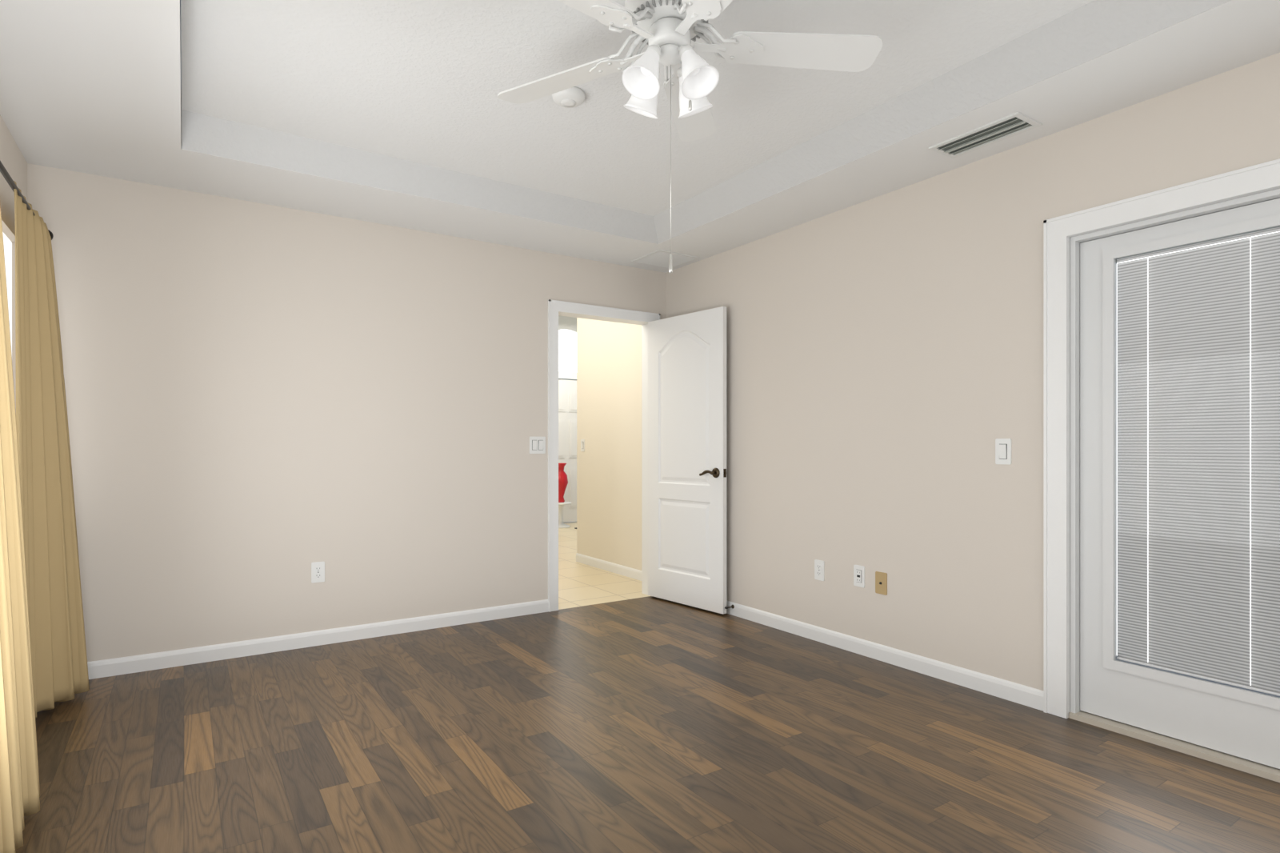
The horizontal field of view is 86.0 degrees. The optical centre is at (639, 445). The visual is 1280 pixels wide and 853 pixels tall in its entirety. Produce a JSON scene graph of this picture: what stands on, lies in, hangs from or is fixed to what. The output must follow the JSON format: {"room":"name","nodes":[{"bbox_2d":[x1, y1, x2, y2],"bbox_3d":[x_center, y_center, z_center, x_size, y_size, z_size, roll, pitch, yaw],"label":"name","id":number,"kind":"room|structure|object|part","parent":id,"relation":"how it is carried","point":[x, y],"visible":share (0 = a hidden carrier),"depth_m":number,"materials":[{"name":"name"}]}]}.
{"room":"empty bedroom","nodes":[
{"label":"empty bedroom","id":0,"kind":"room"},
{"bbox_2d":[0,114,27,411],"bbox_3d":[-1.390,-0.294,0.887,0.120,2.840,5.456,0,0,-34],"label":"wall","id":1,"kind":"structure","parent":0,"point":[13,161],"depth_m":2.92,"materials":[{"name":"beige paint"}]},
{"bbox_2d":[2,232,11,354],"bbox_3d":[-2.474,-0.299,2.577,0.115,1.210,1.190,0,0,-34],"label":"window","id":2,"kind":"structure","parent":1,"relation":"in","point":[7,243],"depth_m":2.99,"materials":[{"name":"white"}]},
{"bbox_2d":[0,160,53,239],"bbox_3d":[-2.211,-0.966,2.328,0.106,0.056,1.993,0,0,-34],"label":"curtain rod","id":3,"kind":"object","parent":1,"relation":"attached to","point":[7,177],"visible":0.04,"depth_m":2.52,"materials":[{"name":"black metal"}]},
{"bbox_2d":[0,204,39,852],"bbox_3d":[-1.803,0.056,1.877,0.214,2.085,0.589,0,0,-34],"label":"curtain","id":4,"kind":"object","parent":3,"relation":"hanging from","point":[19,789],"visible":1,"depth_m":2.00,"materials":[{"name":"beige fabric"}]},
{"bbox_2d":[13,180,89,718],"bbox_3d":[-2.436,0.056,2.853,0.200,2.085,0.609,0,0,-34],"label":"curtain","id":5,"kind":"object","parent":3,"relation":"hanging from","point":[58,653],"visible":0.79,"depth_m":2.88,"materials":[{"name":"beige fabric"}]},
{"bbox_2d":[27,163,665,661],"bbox_3d":[-1.360,-0.294,4.254,3.897,2.840,0.120,0,0,-34],"label":"wall","id":6,"kind":"structure","parent":0,"point":[267,405],"depth_m":3.80,"materials":[{"name":"beige paint"}]},
{"bbox_2d":[87,599,548,679],"bbox_3d":[-1.735,1.085,3.925,2.669,0.082,0.013,0,0,-34],"label":"baseboard","id":7,"kind":"structure","parent":6,"relation":"attached to","point":[144,662],"depth_m":3.81,"materials":[{"name":"white wood"}]},
{"bbox_2d":[311,561,324,583],"bbox_3d":[-1.817,0.714,3.874,0.070,0.115,0.008,0,0,-34],"label":"electrical outlet","id":8,"kind":"object","parent":6,"relation":"attached to","point":[318,571],"visible":1,"depth_m":3.87,"materials":[{"name":"white plastic"}]},
{"bbox_2d":[529,436,545,453],"bbox_3d":[-0.688,-0.004,4.621,0.116,0.115,0.012,0,0,-34],"label":"light switch","id":9,"kind":"object","parent":6,"relation":"attached to","point":[537,445],"visible":1,"depth_m":4.62,"materials":[{"name":"white plastic"}]},
{"bbox_2d":[548,299,659,611],"bbox_3d":[-0.270,0.068,4.966,0.922,2.117,0.141,0,0,-34],"label":"door frame","id":10,"kind":"structure","parent":6,"relation":"attached to","point":[555,307],"depth_m":4.69,"materials":[{"name":"white wood"}]},
{"bbox_2d":[648,306,726,613],"bbox_3d":[0.309,0.096,4.824,0.135,2.030,0.777,0,0,-40],"label":"bedroom door","id":11,"kind":"structure","parent":10,"relation":"attached to","point":[686,447],"depth_m":4.78,"materials":[{"name":"white paint"}]},
{"bbox_3d":[0.309,0.102,4.824,0.135,1.739,0.777,0,0,-40],"label":"bedroom door hardware","id":12,"kind":"part","parent":11,"relation":"part of","materials":[{"name":"brown metal"}]},
{"bbox_2d":[558,315,576,379],"bbox_3d":[-2.002,-0.424,9.428,6.100,3.100,0.120,0,0,-34],"label":"wall","id":13,"kind":"structure","parent":0,"point":[567,323],"depth_m":9.99,"materials":[{"name":"white paint"}]},
{"bbox_2d":[558,379,576,522],"bbox_3d":[-1.079,0.077,10.008,0.910,2.078,0.054,0,0,-34],"label":"front door","id":14,"kind":"structure","parent":13,"relation":"in","point":[567,422],"depth_m":10.02,"materials":[{"name":"white paint"}]},
{"bbox_2d":[558,329,576,371],"bbox_3d":[-1.093,-1.384,10.030,0.800,0.620,0.002,0,0,-34],"label":"window","id":15,"kind":"structure","parent":13,"relation":"in","point":[567,350],"depth_m":10.05,"materials":[{"name":"white glass"}]},
{"bbox_2d":[576,317,641,570],"bbox_3d":[0.077,-0.424,6.208,6.200,3.100,1.544,0,0,-34],"label":"wall","id":16,"kind":"structure","parent":0,"point":[609,431],"depth_m":6.16,"materials":[{"name":"beige paint"}]},
{"bbox_2d":[580,439,584,451],"bbox_3d":[-0.551,-0.004,6.573,0.012,0.115,0.070,0,0,-34],"label":"light switch","id":17,"kind":"object","parent":16,"relation":"attached to","point":[582,445],"visible":1,"depth_m":6.56,"materials":[{"name":"white plastic"}]},
{"bbox_2d":[576,552,641,580],"bbox_3d":[-0.218,1.085,6.072,0.013,0.082,1.444,0,0,-34],"label":"baseboard","id":18,"kind":"structure","parent":16,"relation":"attached to","point":[626,571],"depth_m":6.14,"materials":[{"name":"white wood"}]},
{"bbox_2d":[0,0,1279,272],"bbox_3d":[0.150,-1.446,1.982,3.657,0.265,5.336,0,0,-34],"label":"ceiling","id":19,"kind":"structure","parent":0,"point":[90,86],"depth_m":2.78,"materials":[{"name":"white paint"}]},
{"bbox_2d":[631,249,699,267],"bbox_3d":[0.178,-1.309,4.837,0.345,0.010,0.345,0,0,-34],"label":"ceiling vent","id":20,"kind":"object","parent":19,"relation":"in","point":[660,258],"visible":1,"depth_m":4.81,"materials":[{"name":"white metal"}]},
{"bbox_2d":[180,0,1229,243],"bbox_3d":[0.194,-1.446,2.026,2.581,0.263,4.156,0,0,-34],"label":"ceiling tray","id":21,"kind":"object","parent":19,"relation":"attached to","point":[400,96],"visible":1,"depth_m":2.79,"materials":[{"name":"white paint"}]},
{"bbox_2d":[552,86,584,107],"bbox_3d":[-0.292,-1.419,2.807,0.136,0.041,0.136,0,0,-34],"label":"smoke detector","id":22,"kind":"object","parent":21,"relation":"attached to","point":[572,97],"visible":0.96,"depth_m":2.78,"materials":[{"name":"white plastic"}]},
{"bbox_2d":[497,0,882,273],"bbox_3d":[0.076,-0.982,2.054,1.246,0.915,1.257,0,0,-34],"label":"ceiling fan","id":23,"kind":"object","parent":21,"relation":"hanging from","point":[666,31],"visible":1,"depth_m":2.09,"materials":[{"name":"white metal"}]},
{"bbox_2d":[928,111,1042,158],"bbox_3d":[1.456,-1.307,2.913,0.185,0.015,0.390,0,0,-34],"label":"ceiling vent","id":24,"kind":"object","parent":19,"relation":"in","point":[1012,125],"visible":1,"depth_m":2.89,"materials":[{"name":"white metal"}]},
{"bbox_2d":[15,521,1279,852],"bbox_3d":[0.238,1.176,4.948,7.327,0.100,10.420,0,0,-34],"label":"floor","id":25,"kind":"structure","parent":0,"point":[650,724],"depth_m":2.48,"materials":[{"name":"laminate"}]},
{"bbox_2d":[558,463,571,527],"bbox_3d":[-1.097,0.683,9.476,0.300,0.885,0.300,0,0,-34],"label":"stand","id":26,"kind":"object","parent":25,"relation":"on","point":[562,480],"visible":0.69,"depth_m":9.42,"materials":[{"name":"red"}]},
{"bbox_2d":[558,463,568,503],"bbox_3d":[-1.097,0.511,9.476,0.210,0.540,0.210,0,0,-34],"label":"vase","id":27,"kind":"object","parent":26,"relation":"on","point":[562,477],"depth_m":9.42,"materials":[{"name":"red ceramic"}]},
{"bbox_2d":[1068,710,1279,782],"bbox_3d":[2.067,1.115,2.505,0.116,0.022,0.883,0,0,-34],"label":"threshold","id":28,"kind":"object","parent":25,"relation":"on","point":[1252,767],"visible":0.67,"depth_m":2.53,"materials":[{"name":"beige wood"}]},
{"bbox_2d":[665,52,1279,690],"bbox_3d":[1.756,-0.294,2.977,0.120,2.840,5.456,0,0,-34],"label":"wall","id":29,"kind":"structure","parent":0,"point":[883,371],"depth_m":3.40,"materials":[{"name":"beige paint"}]},
{"bbox_2d":[724,604,734,608],"bbox_3d":[0.590,1.068,4.540,0.066,0.026,0.025,0,0,-34],"label":"door stop","id":30,"kind":"object","parent":29,"relation":"attached to","point":[730,606],"visible":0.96,"depth_m":4.55,"materials":[{"name":"brown metal"}]},
{"bbox_2d":[814,559,824,580],"bbox_3d":[1.032,0.716,3.951,0.008,0.115,0.070,0,0,-34],"label":"electrical outlet","id":31,"kind":"object","parent":29,"relation":"attached to","point":[819,570],"visible":1,"depth_m":3.94,"materials":[{"name":"white plastic"}]},
{"bbox_2d":[853,564,864,587],"bbox_3d":[1.187,0.706,3.718,0.009,0.115,0.070,0,0,-34],"label":"electrical outlet","id":32,"kind":"object","parent":29,"relation":"attached to","point":[858,575],"visible":1,"depth_m":3.71,"materials":[{"name":"white plastic"}]},
{"bbox_2d":[875,571,887,595],"bbox_3d":[1.262,0.721,3.600,0.014,0.115,0.070,0,0,-34],"label":"outlet","id":33,"kind":"object","parent":29,"relation":"attached to","point":[881,582],"visible":1,"depth_m":3.60,"materials":[{"name":"brown plastic"}]},
{"bbox_2d":[726,600,1043,711],"bbox_3d":[0.955,1.085,4.063,0.013,0.082,2.761,0,0,-34],"label":"baseboard","id":34,"kind":"structure","parent":29,"relation":"attached to","point":[1021,694],"depth_m":3.48,"materials":[{"name":"white wood"}]},
{"bbox_2d":[995,438,1011,464],"bbox_3d":[1.619,0.026,3.063,0.012,0.115,0.070,0,0,-34],"label":"light switch","id":35,"kind":"object","parent":29,"relation":"attached to","point":[1002,450],"visible":1,"depth_m":3.06,"materials":[{"name":"white plastic"}]},
{"bbox_2d":[1043,158,1279,718],"bbox_3d":[2.059,0.087,2.500,0.143,2.078,1.061,0,0,-34],"label":"door frame","id":36,"kind":"structure","parent":29,"relation":"attached to","point":[1058,231],"depth_m":2.85,"materials":[{"name":"white wood"}]},
{"bbox_2d":[1070,188,1279,768],"bbox_3d":[2.072,0.132,2.508,0.104,1.989,0.883,0,0,-34],"label":"patio door","id":37,"kind":"structure","parent":29,"relation":"in","point":[1226,718],"depth_m":2.75,"materials":[{"name":"white"}]},
{"bbox_2d":[1115,227,1279,695],"bbox_3d":[2.064,0.054,2.524,0.001,1.573,0.549,0,0,-34],"label":"door blind","id":38,"kind":"object","parent":37,"relation":"attached to","point":[1147,442],"visible":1,"depth_m":2.66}
]}

